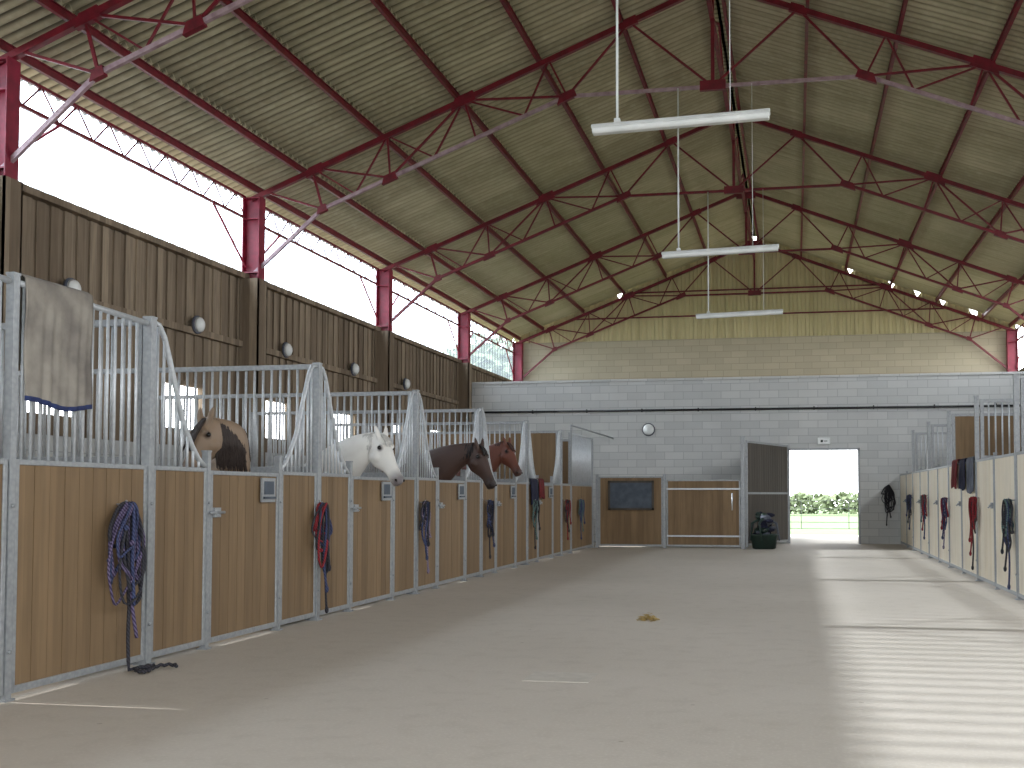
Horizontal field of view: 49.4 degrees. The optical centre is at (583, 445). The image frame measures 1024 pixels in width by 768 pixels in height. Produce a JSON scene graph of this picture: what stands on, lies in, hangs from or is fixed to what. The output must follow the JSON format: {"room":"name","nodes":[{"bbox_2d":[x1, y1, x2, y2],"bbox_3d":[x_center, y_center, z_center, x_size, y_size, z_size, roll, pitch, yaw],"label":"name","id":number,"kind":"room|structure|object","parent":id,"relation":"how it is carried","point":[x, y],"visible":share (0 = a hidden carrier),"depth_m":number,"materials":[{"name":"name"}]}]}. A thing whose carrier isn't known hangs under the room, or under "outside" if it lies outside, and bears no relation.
{"room":"horse stable","nodes":[
{"label":"horse stable","id":0,"kind":"room"},
{"bbox_2d":[18,183,511,471],"bbox_3d":[-5.945,-0.444,17.228,0.300,4.930,39.560,0,-3,11],"label":"wall","id":1,"kind":"structure","parent":0,"point":[126,269],"depth_m":17.09,"materials":[{"name":"wood"}]},
{"bbox_2d":[63,278,80,289],"bbox_3d":[-6.399,-1.974,13.937,0.120,0.280,0.280,0,-3,11],"label":"lamp","id":2,"kind":"object","parent":1,"relation":"attached to","point":[69,282],"visible":0.57,"depth_m":13.87,"materials":[{"name":"white glass"}]},
{"bbox_2d":[192,316,204,333],"bbox_3d":[-5.840,-1.845,16.882,0.120,0.280,0.280,0,-3,11],"label":"lamp","id":3,"kind":"object","parent":1,"relation":"attached to","point":[198,323],"visible":1,"depth_m":16.81,"materials":[{"name":"white glass"}]},
{"bbox_2d":[0,0,748,340],"bbox_3d":[-2.281,-5.894,16.474,7.970,3.154,39.582,0,-3,11],"label":"ceiling","id":4,"kind":"structure","parent":0,"point":[350,45],"depth_m":18.77,"materials":[{"name":"metal"}]},
{"bbox_2d":[33,0,544,330],"bbox_3d":[-4.972,-4.656,17.043,0.050,0.114,39.200,0,-3,11],"label":"purlin","id":5,"kind":"object","parent":4,"relation":"attached to","point":[52,6],"visible":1,"depth_m":16.34,"materials":[{"name":"red paint"}]},
{"bbox_2d":[219,0,584,312],"bbox_3d":[-3.651,-5.193,16.815,0.050,0.114,39.200,0,-3,11],"label":"purlin","id":6,"kind":"object","parent":4,"relation":"attached to","point":[239,13],"visible":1,"depth_m":17.32,"materials":[{"name":"red paint"}]},
{"bbox_2d":[714,0,756,236],"bbox_3d":[1.714,-7.498,15.794,0.620,0.020,39.600,0,-3,11],"label":"ridge beam","id":7,"kind":"structure","parent":4,"relation":"attached to","point":[718,10],"depth_m":22.42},
{"bbox_2d":[0,535,1023,767],"bbox_3d":[1.752,2.026,15.575,16.000,0.150,39.400,0,-3,11],"label":"floor","id":8,"kind":"structure","parent":0,"point":[808,651],"depth_m":7.50,"materials":[{"name":"concrete"}]},
{"bbox_2d":[0,55,60,370],"bbox_3d":[-6.631,-1.295,12.525,0.400,6.220,2.317,0,-3,11],"label":"steel column","id":9,"kind":"structure","parent":8,"relation":"on","point":[11,189],"depth_m":12.57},
{"bbox_2d":[0,0,252,171],"bbox_3d":[0.874,-5.333,11.274,15.389,4.321,0.085,0,-3,11],"label":"roof truss","id":10,"kind":"object","parent":9,"relation":"on","point":[94,14],"visible":0.99,"depth_m":12.42,"materials":[{"name":"metal"}]},
{"bbox_2d":[0,38,520,340],"bbox_3d":[-5.733,-4.346,17.174,0.050,0.114,39.200,0,-3,11],"label":"purlin","id":11,"kind":"object","parent":10,"relation":"attached to","point":[5,47],"visible":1,"depth_m":16.85,"materials":[{"name":"red paint"}]},
{"bbox_2d":[370,0,625,294],"bbox_3d":[-2.329,-5.731,16.587,0.050,0.114,39.200,0,-3,11],"label":"purlin","id":12,"kind":"object","parent":10,"relation":"attached to","point":[378,4],"visible":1,"depth_m":18.84,"materials":[{"name":"red paint"}]},
{"bbox_2d":[500,0,666,277],"bbox_3d":[-1.008,-6.269,16.360,0.050,0.114,39.200,0,-3,11],"label":"purlin","id":13,"kind":"object","parent":10,"relation":"attached to","point":[505,3],"visible":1,"depth_m":20.33,"materials":[{"name":"red paint"}]},
{"bbox_2d":[611,0,707,259],"bbox_3d":[0.313,-6.806,16.132,0.050,0.114,39.200,0,-3,11],"label":"purlin","id":14,"kind":"object","parent":10,"relation":"attached to","point":[620,17],"visible":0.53,"depth_m":21.16,"materials":[{"name":"red paint"}]},
{"bbox_2d":[591,0,769,135],"bbox_3d":[0.954,-4.476,11.120,1.780,2.647,0.124,0,-3,11],"label":"light","id":15,"kind":"object","parent":10,"relation":"hanging from","point":[618,126],"visible":1,"depth_m":11.03,"materials":[{"name":"white plastic"}]},
{"bbox_2d":[592,112,768,135],"bbox_3d":[0.954,-3.204,11.064,1.760,0.102,0.123,0,-3,11],"label":"diffuser","id":16,"kind":"object","parent":15,"relation":"attached to","point":[618,126],"depth_m":11.03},
{"bbox_2d":[889,0,1023,285],"bbox_3d":[5.795,-5.798,15.045,0.050,0.114,39.200,0,-3,11],"label":"purlin","id":17,"kind":"object","parent":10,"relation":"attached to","point":[1018,3],"visible":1,"depth_m":18.94,"materials":[{"name":"red paint"}]},
{"bbox_2d":[20,74,245,218],"bbox_3d":[-6.170,-4.083,15.616,0.040,0.380,5.775,0,-3,11],"label":"girder","id":18,"kind":"object","parent":9,"relation":"attached to","point":[90,139],"visible":0.93,"depth_m":15.16,"materials":[{"name":"metal"}]},
{"bbox_2d":[0,272,149,702],"bbox_3d":[-3.711,0.210,6.127,0.088,2.655,4.461,0,-3,11],"label":"stall","id":19,"kind":"object","parent":8,"relation":"on","point":[60,621],"visible":0.9,"depth_m":7.33,"materials":[{"name":"wood"}]},
{"bbox_2d":[0,274,11,364],"bbox_3d":[-3.851,-0.545,5.423,0.044,1.142,2.960,0,-3,11],"label":"grille","id":20,"kind":"object","parent":19,"relation":"attached to","point":[7,279],"depth_m":6.90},
{"bbox_2d":[18,273,92,411],"bbox_3d":[-3.492,-0.653,7.315,0.139,0.843,0.701,0,-3,11],"label":"blanket","id":21,"kind":"object","parent":19,"relation":"hanging from","point":[58,329],"visible":0.98,"depth_m":7.27,"materials":[{"name":"grey fabric"}]},
{"bbox_2d":[18,280,149,464],"bbox_3d":[-3.428,-0.448,7.646,0.044,1.142,1.431,0,-3,11],"label":"grille","id":22,"kind":"object","parent":19,"relation":"attached to","point":[108,311],"depth_m":7.78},
{"bbox_2d":[106,500,177,673],"bbox_3d":[-3.198,0.999,7.938,0.285,1.226,0.604,-1,-3,30],"label":"halter","id":23,"kind":"object","parent":19,"relation":"hanging from","point":[130,547],"visible":1,"depth_m":7.91,"materials":[{"name":"fabric"}]},
{"bbox_2d":[0,316,317,665],"bbox_3d":[-4.858,0.405,10.130,3.951,2.615,3.019,0,-3,11],"label":"stall","id":24,"kind":"object","parent":8,"relation":"on","point":[229,554],"visible":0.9,"depth_m":9.12,"materials":[{"name":"wood"}]},
{"bbox_2d":[0,326,125,457],"bbox_3d":[-5.225,-0.384,8.754,3.538,1.090,0.026,0,-3,11],"label":"grille","id":25,"kind":"object","parent":24,"relation":"attached to","point":[2,327],"depth_m":8.48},
{"bbox_2d":[155,321,206,467],"bbox_3d":[-3.206,-0.387,8.812,0.044,1.122,0.794,0,-3,11],"label":"grille","id":26,"kind":"object","parent":24,"relation":"attached to","point":[159,330],"depth_m":8.66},
{"bbox_2d":[282,364,317,472],"bbox_3d":[-2.808,-0.295,10.904,0.044,1.122,0.794,0,-3,11],"label":"grille","id":27,"kind":"object","parent":24,"relation":"attached to","point":[297,433],"depth_m":11.01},
{"bbox_2d":[2,362,415,620],"bbox_3d":[-4.298,0.533,13.075,3.951,2.615,3.019,0,-3,11],"label":"stall","id":28,"kind":"object","parent":8,"relation":"on","point":[372,542],"visible":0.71,"depth_m":11.96,"materials":[{"name":"metal"}]},
{"bbox_2d":[2,370,298,466],"bbox_3d":[-4.665,-0.255,11.698,3.538,1.090,0.026,0,-3,11],"label":"grille","id":29,"kind":"object","parent":28,"relation":"attached to","point":[179,372],"depth_m":11.53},
{"bbox_2d":[311,501,332,612],"bbox_3d":[-2.644,1.126,11.215,0.154,1.134,0.465,0,-3,11],"label":"halter","id":30,"kind":"object","parent":28,"relation":"hanging from","point":[322,535],"visible":1,"depth_m":11.20,"materials":[{"name":"fabric"}]},
{"bbox_2d":[321,366,349,473],"bbox_3d":[-2.646,-0.258,11.757,0.044,1.122,0.794,0,-3,11],"label":"grille","id":31,"kind":"object","parent":28,"relation":"attached to","point":[346,468],"depth_m":11.61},
{"bbox_2d":[397,391,415,476],"bbox_3d":[-2.248,-0.167,13.849,0.044,1.122,0.794,0,-3,11],"label":"grille","id":32,"kind":"object","parent":28,"relation":"attached to","point":[409,414],"depth_m":13.96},
{"bbox_2d":[182,407,250,471],"bbox_3d":[-3.949,0.705,10.691,1.883,2.064,0.937,-2,-3,38],"label":"horse","id":33,"kind":"object","parent":8,"relation":"on","point":[228,441],"visible":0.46,"depth_m":10.15},
{"bbox_2d":[212,196,280,466],"bbox_3d":[-5.511,-1.038,18.414,0.400,6.220,2.317,0,-3,11],"label":"steel column","id":34,"kind":"structure","parent":8,"relation":"on","point":[253,290],"depth_m":18.35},
{"bbox_2d":[265,207,378,285],"bbox_3d":[-5.050,-3.826,21.505,0.040,0.380,5.775,0,-3,11],"label":"girder","id":35,"kind":"object","parent":34,"relation":"attached to","point":[266,209],"visible":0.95,"depth_m":21.41,"materials":[{"name":"metal"}]},
{"bbox_2d":[251,0,1023,270],"bbox_3d":[1.994,-5.076,17.163,15.389,4.321,0.085,0,-3,11],"label":"roof truss","id":36,"kind":"object","parent":34,"relation":"on","point":[977,62],"visible":1,"depth_m":17.45,"materials":[{"name":"metal"}]},
{"bbox_2d":[661,83,778,258],"bbox_3d":[2.074,-4.219,17.009,1.780,2.647,0.124,0,-3,11],"label":"light","id":37,"kind":"object","parent":36,"relation":"hanging from","point":[678,253],"visible":1,"depth_m":16.94,"materials":[{"name":"white plastic"}]},
{"bbox_2d":[662,247,777,258],"bbox_3d":[2.074,-2.947,16.953,1.760,0.102,0.123,0,-3,11],"label":"diffuser","id":38,"kind":"object","parent":37,"relation":"attached to","point":[679,253],"depth_m":16.92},
{"bbox_2d":[714,19,734,139],"bbox_3d":[2.554,-6.774,20.187,0.060,0.596,5.852,0,-3,11],"label":"girder","id":39,"kind":"object","parent":36,"relation":"attached to","point":[719,53],"visible":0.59,"depth_m":19.17,"materials":[{"name":"metal"}]},
{"bbox_2d":[157,390,480,593],"bbox_3d":[-3.738,0.662,16.019,3.951,2.615,3.019,0,-3,11],"label":"stall","id":40,"kind":"object","parent":8,"relation":"on","point":[454,550],"visible":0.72,"depth_m":14.90,"materials":[{"name":"metal"}]},
{"bbox_2d":[157,395,400,471],"bbox_3d":[-4.105,-0.126,14.643,3.538,1.090,0.026,0,-3,11],"label":"grille","id":41,"kind":"object","parent":40,"relation":"attached to","point":[183,397],"depth_m":14.62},
{"bbox_2d":[419,500,430,573],"bbox_3d":[-2.054,1.174,14.340,0.144,0.957,0.310,0,-3,-2],"label":"halter","id":42,"kind":"object","parent":40,"relation":"hanging from","point":[425,512],"visible":1,"depth_m":14.29,"materials":[{"name":"fabric"}]},
{"bbox_2d":[419,393,436,477],"bbox_3d":[-2.086,-0.130,14.701,0.044,1.122,0.794,0,-3,11],"label":"grille","id":43,"kind":"object","parent":40,"relation":"attached to","point":[429,472],"depth_m":14.62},
{"bbox_2d":[467,409,480,479],"bbox_3d":[-1.688,-0.038,16.793,0.044,1.122,0.794,0,-3,11],"label":"grille","id":44,"kind":"object","parent":40,"relation":"attached to","point":[476,425],"depth_m":16.96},
{"bbox_2d":[304,425,404,485],"bbox_3d":[-3.255,0.805,13.117,2.574,2.076,0.651,-1,-3,13],"label":"horse","id":45,"kind":"object","parent":8,"relation":"on","point":[377,448],"visible":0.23,"depth_m":12.79},
{"bbox_2d":[360,268,398,471],"bbox_3d":[-4.391,-0.781,24.303,0.400,6.220,2.317,0,-3,11],"label":"steel column","id":46,"kind":"structure","parent":8,"relation":"on","point":[384,339],"depth_m":24.24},
{"bbox_2d":[393,276,459,325],"bbox_3d":[-3.930,-3.568,27.394,0.040,0.380,5.775,0,-3,11],"label":"girder","id":47,"kind":"object","parent":46,"relation":"attached to","point":[394,278],"visible":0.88,"depth_m":27.47,"materials":[{"name":"metal"}]},
{"bbox_2d":[382,110,1023,327],"bbox_3d":[3.114,-4.819,23.052,15.389,4.321,0.085,0,-3,11],"label":"roof truss","id":48,"kind":"object","parent":46,"relation":"on","point":[932,177],"visible":0.98,"depth_m":23.15,"materials":[{"name":"metal"}]},
{"bbox_2d":[735,136,746,211],"bbox_3d":[3.674,-6.517,26.076,0.060,0.596,5.852,0,-3,11],"label":"girder","id":49,"kind":"object","parent":48,"relation":"attached to","point":[737,158],"visible":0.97,"depth_m":25.35,"materials":[{"name":"metal"}]},
{"bbox_2d":[250,408,526,576],"bbox_3d":[-3.178,0.790,18.964,3.951,2.615,3.019,0,-3,11],"label":"stall","id":50,"kind":"object","parent":8,"relation":"on","point":[510,499],"visible":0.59,"depth_m":18.00,"materials":[{"name":"metal"}]},
{"bbox_2d":[257,412,467,475],"bbox_3d":[-3.545,0.002,17.587,3.538,1.090,0.026,0,-3,11],"label":"grille","id":51,"kind":"object","parent":50,"relation":"attached to","point":[258,413],"depth_m":17.55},
{"bbox_2d":[483,410,494,478],"bbox_3d":[-1.526,-0.001,17.646,0.044,1.122,0.794,0,-3,11],"label":"grille","id":52,"kind":"object","parent":50,"relation":"attached to","point":[485,436],"depth_m":17.50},
{"bbox_2d":[486,499,494,558],"bbox_3d":[-1.461,1.298,17.400,0.162,0.937,0.277,-2,-3,34],"label":"halter","id":53,"kind":"object","parent":50,"relation":"hanging from","point":[490,504],"visible":1,"depth_m":17.36,"materials":[{"name":"fabric"}]},
{"bbox_2d":[517,421,526,481],"bbox_3d":[-1.128,0.090,19.738,0.044,1.122,0.794,0,-3,11],"label":"grille","id":54,"kind":"object","parent":50,"relation":"attached to","point":[521,478],"depth_m":19.85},
{"bbox_2d":[333,420,560,564],"bbox_3d":[-2.618,0.919,21.908,3.951,2.615,3.019,0,-3,11],"label":"stall","id":55,"kind":"object","parent":8,"relation":"on","point":[548,543],"visible":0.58,"depth_m":20.83,"materials":[{"name":"metal"}]},
{"bbox_2d":[333,424,515,478],"bbox_3d":[-2.985,0.131,20.532,3.538,1.090,0.026,0,-3,11],"label":"grille","id":56,"kind":"object","parent":55,"relation":"attached to","point":[348,425],"depth_m":20.48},
{"bbox_2d":[529,425,535,481],"bbox_3d":[-0.966,0.127,20.590,0.044,1.122,0.794,0,-3,11],"label":"grille","id":57,"kind":"object","parent":55,"relation":"attached to","point":[532,474],"depth_m":20.45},
{"bbox_2d":[529,478,538,504],"bbox_3d":[-0.962,0.843,20.556,0.143,0.490,0.567,0,-3,11],"label":"pad","id":58,"kind":"object","parent":55,"relation":"hanging from","point":[534,482],"visible":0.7,"depth_m":20.52,"materials":[{"name":"blue fabric"}]},
{"bbox_2d":[532,499,540,548],"bbox_3d":[-0.894,1.440,20.430,0.153,0.917,0.387,-1,-3,24],"label":"halter","id":59,"kind":"object","parent":55,"relation":"hanging from","point":[536,503],"visible":1,"depth_m":20.36,"materials":[{"name":"fabric"}]},
{"bbox_2d":[553,431,560,483],"bbox_3d":[-0.568,0.219,22.682,0.044,1.122,0.794,0,-3,11],"label":"grille","id":60,"kind":"object","parent":55,"relation":"attached to","point":[556,475],"depth_m":22.79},
{"bbox_2d":[400,438,496,489],"bbox_3d":[-2.539,0.929,15.844,2.777,2.066,0.699,0,-3,11],"label":"horse","id":61,"kind":"object","parent":8,"relation":"on","point":[450,459],"visible":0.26,"depth_m":15.55},
{"bbox_2d":[447,312,472,431],"bbox_3d":[-3.272,-0.523,30.192,0.400,6.220,2.317,0,-3,11],"label":"steel column","id":62,"kind":"structure","parent":8,"relation":"on","point":[464,369],"depth_m":30.14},
{"bbox_2d":[471,319,514,353],"bbox_3d":[-2.810,-3.311,33.282,0.040,0.380,5.775,0,-3,11],"label":"girder","id":63,"kind":"object","parent":62,"relation":"attached to","point":[476,322],"visible":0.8,"depth_m":33.53,"materials":[{"name":"metal"}]},
{"bbox_2d":[462,191,1023,358],"bbox_3d":[4.234,-4.561,28.941,15.389,4.321,0.085,0,-3,11],"label":"roof truss","id":64,"kind":"object","parent":62,"relation":"on","point":[903,243],"visible":0.9,"depth_m":28.90,"materials":[{"name":"metal"}]},
{"bbox_2d":[456,437,522,476],"bbox_3d":[-2.272,0.974,18.855,2.604,2.239,0.676,0,-3,9],"label":"horse","id":65,"kind":"object","parent":8,"relation":"on","point":[503,452],"visible":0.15,"depth_m":18.56},
{"bbox_2d":[388,430,593,555],"bbox_3d":[-2.015,1.059,25.197,3.906,2.622,3.712,0,-3,11],"label":"stall","id":66,"kind":"object","parent":8,"relation":"on","point":[576,452],"visible":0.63,"depth_m":23.97,"materials":[{"name":"metal"}]},
{"bbox_2d":[564,499,571,539],"bbox_3d":[-0.367,1.538,23.255,0.144,0.867,0.353,-1,-3,25],"label":"halter","id":67,"kind":"object","parent":66,"relation":"hanging from","point":[567,502],"visible":1,"depth_m":23.25,"materials":[{"name":"fabric"}]},
{"bbox_2d":[578,499,585,539],"bbox_3d":[-0.066,1.631,24.801,0.143,0.917,0.328,-1,-3,25],"label":"halter","id":68,"kind":"object","parent":66,"relation":"hanging from","point":[581,502],"visible":1,"depth_m":24.77,"materials":[{"name":"fabric"}]},
{"bbox_2d":[572,433,591,484],"bbox_3d":[-0.058,0.326,25.366,0.044,1.142,2.520,0,-3,11],"label":"grille","id":69,"kind":"object","parent":66,"relation":"attached to","point":[581,445],"depth_m":25.33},
{"bbox_2d":[506,342,522,380],"bbox_3d":[-2.245,-0.288,35.591,0.400,6.220,1.318,0,-3,11],"label":"steel column","id":70,"kind":"structure","parent":8,"relation":"on","point":[517,371],"depth_m":36.17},
{"bbox_2d":[516,240,1012,380],"bbox_3d":[5.354,-4.304,34.830,15.389,4.321,0.085,0,-3,11],"label":"roof truss","id":71,"kind":"object","parent":70,"relation":"on","point":[884,286],"visible":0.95,"depth_m":34.75,"materials":[{"name":"metal"}]},
{"bbox_2d":[522,671,598,682],"bbox_3d":[-0.159,1.607,7.724,0.460,0.003,0.400,0,-3,11],"label":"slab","id":72,"kind":"structure","parent":8,"relation":"on","point":[574,677],"depth_m":7.69,"materials":[{"name":"concrete"}]},
{"bbox_2d":[595,436,746,548],"bbox_3d":[2.033,1.103,26.360,3.598,2.635,0.147,0,-3,11],"label":"stall","id":73,"kind":"object","parent":8,"relation":"on","point":[630,510],"visible":1,"depth_m":26.31,"materials":[{"name":"wood"}]},
{"bbox_2d":[608,481,653,509],"bbox_3d":[1.119,1.177,26.488,1.100,0.700,0.033,0,-3,11],"label":"chalkboard","id":74,"kind":"object","parent":73,"relation":"hanging from","point":[622,495],"depth_m":26.48,"materials":[{"name":"stone"}]},
{"bbox_2d":[749,511,779,548],"bbox_3d":[4.212,1.965,25.901,0.729,0.874,0.614,0,-3,11],"label":"tub","id":75,"kind":"object","parent":8,"relation":"on","point":[762,538],"visible":1,"depth_m":25.76,"materials":[{"name":"green plastic"}]},
{"bbox_2d":[900,430,951,550],"bbox_3d":[9.495,1.056,26.410,3.691,2.735,3.173,0,-3,11],"label":"stall","id":76,"kind":"object","parent":8,"relation":"on","point":[906,480],"visible":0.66,"depth_m":25.85,"materials":[{"name":"metal"}]},
{"bbox_2d":[906,494,911,529],"bbox_3d":[7.408,1.498,25.205,0.145,0.817,0.388,0,-3,2],"label":"halter","id":77,"kind":"object","parent":76,"relation":"hanging from","point":[908,497],"visible":1,"depth_m":25.17,"materials":[{"name":"fabric"}]},
{"bbox_2d":[920,434,951,468],"bbox_3d":[9.294,0.137,24.921,3.348,0.880,0.026,0,-3,11],"label":"grille","id":78,"kind":"object","parent":76,"relation":"attached to","point":[920,434],"depth_m":25.18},
{"bbox_2d":[913,421,951,557],"bbox_3d":[8.920,0.923,23.387,3.691,2.735,3.013,0,-3,11],"label":"stall","id":79,"kind":"object","parent":8,"relation":"on","point":[920,478],"visible":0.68,"depth_m":23.17,"materials":[{"name":"metal"}]},
{"bbox_2d":[920,494,927,539],"bbox_3d":[6.862,1.424,22.340,0.157,0.916,0.466,0,-3,-3],"label":"halter","id":80,"kind":"object","parent":79,"relation":"hanging from","point":[923,499],"visible":1,"depth_m":22.33,"materials":[{"name":"fabric"}]},
{"bbox_2d":[937,427,947,465],"bbox_3d":[8.734,0.009,21.976,3.348,0.880,0.026,0,-3,11],"label":"grille","id":81,"kind":"object","parent":79,"relation":"attached to","point":[937,427],"depth_m":22.27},
{"bbox_2d":[928,410,1020,567],"bbox_3d":[8.360,0.795,20.442,3.691,2.735,3.013,0,-3,11],"label":"stall","id":82,"kind":"object","parent":8,"relation":"on","point":[963,441],"visible":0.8,"depth_m":19.34,"materials":[{"name":"metal"}]},
{"bbox_2d":[940,497,948,548],"bbox_3d":[6.276,1.341,19.295,0.157,0.916,0.410,0,-3,11],"label":"halter","id":83,"kind":"object","parent":82,"relation":"hanging from","point":[943,503],"visible":1,"depth_m":19.31,"materials":[{"name":"fabric"}]},
{"bbox_2d":[948,395,1019,580],"bbox_3d":[7.800,0.666,17.498,3.691,2.735,3.013,0,-3,11],"label":"stall","id":84,"kind":"object","parent":8,"relation":"on","point":[959,522],"visible":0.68,"depth_m":17.33,"materials":[{"name":"metal"}]},
{"bbox_2d":[951,459,959,488],"bbox_3d":[6.191,0.467,18.394,0.156,0.493,0.571,0,-3,11],"label":"pad","id":85,"kind":"object","parent":84,"relation":"attached to","point":[954,462],"visible":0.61,"depth_m":18.36,"materials":[{"name":"red fabric"}]},
{"bbox_2d":[958,458,966,490],"bbox_3d":[6.042,0.451,17.605,0.140,0.515,0.568,0,-3,11],"label":"pad","id":86,"kind":"object","parent":84,"relation":"attached to","point":[961,482],"visible":0.58,"depth_m":17.60,"materials":[{"name":"blue fabric"}]},
{"bbox_2d":[966,456,974,493],"bbox_3d":[5.892,0.441,16.814,0.140,0.565,0.664,0,-3,11],"label":"pad","id":87,"kind":"object","parent":84,"relation":"attached to","point":[969,461],"visible":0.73,"depth_m":16.78,"materials":[{"name":"grey fabric"}]},
{"bbox_2d":[988,402,1009,454],"bbox_3d":[7.614,-0.248,16.087,3.348,0.880,0.026,0,-3,11],"label":"grille","id":88,"kind":"object","parent":84,"relation":"attached to","point":[988,402],"depth_m":16.36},
{"bbox_2d":[976,374,1023,599],"bbox_3d":[7.240,0.538,14.553,3.691,2.735,3.013,0,-3,11],"label":"stall","id":89,"kind":"object","parent":8,"relation":"on","point":[995,475],"visible":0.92,"depth_m":14.68,"materials":[{"name":"wood"}]},
{"bbox_2d":[968,496,978,569],"bbox_3d":[5.690,1.271,16.209,0.157,1.086,0.424,0,-3,11],"label":"halter","id":90,"kind":"object","parent":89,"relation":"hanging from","point":[972,504],"visible":1,"depth_m":16.19,"materials":[{"name":"fabric"}]},
{"bbox_2d":[1006,329,1023,371],"bbox_3d":[12.767,-0.412,32.742,0.400,6.220,1.318,0,-3,11],"label":"steel column","id":91,"kind":"structure","parent":8,"relation":"on","point":[1012,358],"depth_m":33.33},
{"bbox_2d":[1016,451,1023,598],"bbox_3d":[6.680,0.409,11.609,3.691,2.735,3.013,0,-3,11],"label":"stall","id":92,"kind":"object","parent":8,"relation":"on","point":[1019,455],"visible":1,"depth_m":13.23,"materials":[{"name":"wood"}]},
{"bbox_2d":[1001,498,1014,589],"bbox_3d":[5.186,1.188,13.540,0.147,1.114,0.390,0,-3,2],"label":"halter","id":93,"kind":"object","parent":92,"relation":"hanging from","point":[1007,524],"visible":1,"depth_m":13.50,"materials":[{"name":"fabric"}]},
{"bbox_2d":[696,256,782,318],"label":"light","id":94,"kind":"object","parent":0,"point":[708,315],"depth_m":22.81,"materials":[{"name":"white plastic"}]},
{"bbox_2d":[696,311,782,318],"bbox_3d":[3.194,-2.690,22.842,1.760,0.102,0.123,0,-3,11],"label":"diffuser","id":95,"kind":"object","parent":94,"relation":"attached to","point":[707,315],"depth_m":22.81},
{"bbox_2d":[472,371,1023,543],"bbox_3d":[4.328,0.365,29.217,15.600,4.360,0.300,0,-3,11],"label":"wall","id":96,"kind":"structure","parent":0,"point":[683,445],"depth_m":29.17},
{"bbox_2d":[642,423,654,435],"bbox_3d":[1.714,-0.440,29.587,0.350,0.350,0.120,0,-3,11],"label":"lamp","id":97,"kind":"object","parent":96,"relation":"attached to","point":[648,429],"visible":1,"depth_m":29.56,"materials":[{"name":"glass"}]},
{"bbox_2d":[472,403,1019,413],"bbox_3d":[4.301,-0.975,29.138,15.560,0.090,0.080,0,-3,11],"label":"pipe","id":98,"kind":"object","parent":96,"relation":"attached to","point":[934,405],"visible":0.8,"depth_m":29.11,"materials":[{"name":"black plastic"}]},
{"bbox_2d":[745,440,788,546],"bbox_3d":[4.550,1.179,27.458,0.069,2.520,3.017,-1,-3,29],"label":"door","id":99,"kind":"structure","parent":96,"relation":"in","point":[766,464],"depth_m":27.40,"materials":[{"name":"metal"}]},
{"bbox_2d":[788,448,860,543],"bbox_3d":[6.226,1.292,28.801,1.830,2.470,0.230,0,-3,11],"label":"trim","id":100,"kind":"structure","parent":96,"relation":"attached to","point":[789,449],"depth_m":28.69,"materials":[{"name":"metal"}]},
{"bbox_2d":[881,484,895,525],"bbox_3d":[7.773,1.509,28.340,0.355,1.063,0.158,-1,-3,29],"label":"halter","id":101,"kind":"object","parent":96,"relation":"hanging from","point":[888,488],"visible":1,"depth_m":28.32,"materials":[{"name":"fabric"}]},
{"bbox_2d":[515,238,1015,380],"bbox_3d":[5.406,-1.925,34.996,15.600,9.439,0.250,0,-3,11],"label":"wall","id":102,"kind":"structure","parent":0,"point":[816,333],"depth_m":34.98,"materials":[{"name":"beige metal"}]},
{"bbox_2d":[725,0,1023,325],"bbox_3d":[5.706,-5.960,14.958,7.970,3.154,39.582,0,-3,11],"label":"ceiling","id":103,"kind":"structure","parent":0,"point":[916,131],"depth_m":21.62,"materials":[{"name":"metal"}]},
{"bbox_2d":[721,0,758,240],"bbox_3d":[1.851,-7.338,15.863,0.050,0.114,39.200,0,-3,11],"label":"purlin","id":104,"kind":"object","parent":103,"relation":"attached to","point":[722,1],"visible":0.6,"depth_m":22.35,"materials":[{"name":"red paint"}]},
{"bbox_2d":[800,0,808,256],"bbox_3d":[3.153,-6.830,15.593,0.050,0.114,39.200,0,-3,11],"label":"purlin","id":105,"kind":"object","parent":103,"relation":"attached to","point":[807,1],"visible":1,"depth_m":21.56,"materials":[{"name":"red paint"}]},
{"bbox_2d":[844,0,907,271],"bbox_3d":[4.474,-6.314,15.319,0.050,0.114,39.200,0,-3,11],"label":"purlin","id":106,"kind":"object","parent":103,"relation":"attached to","point":[905,2],"visible":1,"depth_m":20.21,"materials":[{"name":"red paint"}]},
{"bbox_2d":[935,175,1023,302],"bbox_3d":[7.117,-5.282,14.771,0.050,0.114,39.200,0,-3,11],"label":"purlin","id":107,"kind":"object","parent":103,"relation":"attached to","point":[1020,184],"visible":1,"depth_m":25.46,"materials":[{"name":"red paint"}]},
{"bbox_2d":[982,274,1023,317],"bbox_3d":[8.438,-4.767,14.498,0.050,0.114,39.200,0,-3,11],"label":"purlin","id":108,"kind":"object","parent":103,"relation":"attached to","point":[1006,293],"visible":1,"depth_m":30.42,"materials":[{"name":"red paint"}]},
{"label":"outside","id":109,"kind":"structure","parent":0,"visible":0},
{"bbox_2d":[790,506,857,534],"bbox_3d":[10.266,3.855,53.916,140.000,0.140,170.000,0,-3,11],"label":"ground","id":110,"kind":"structure","parent":109,"point":[824,521],"depth_m":54.72,"materials":[{"name":"green plant"}]},
{"bbox_2d":[443,330,514,380],"bbox_3d":[-5.377,-1.126,61.220,7.604,10.455,8.076,0,-3,11],"label":"tree","id":111,"kind":"object","parent":110,"relation":"on","point":[495,360],"visible":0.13,"depth_m":59.49,"materials":[{"name":"green plant"}]},
{"bbox_2d":[790,491,857,513],"bbox_3d":[18.622,4.206,81.854,38.338,2.063,2.273,0,-3,11],"label":"hedge","id":112,"kind":"object","parent":110,"relation":"on","point":[825,501],"visible":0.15,"depth_m":81.62,"materials":[{"name":"green plant"}]},
{"bbox_2d":[790,501,857,528],"bbox_3d":[8.262,2.387,38.060,6.314,1.410,0.120,0,-3,11],"label":"fence","id":113,"kind":"object","parent":110,"relation":"on","point":[801,515],"visible":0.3,"depth_m":38.13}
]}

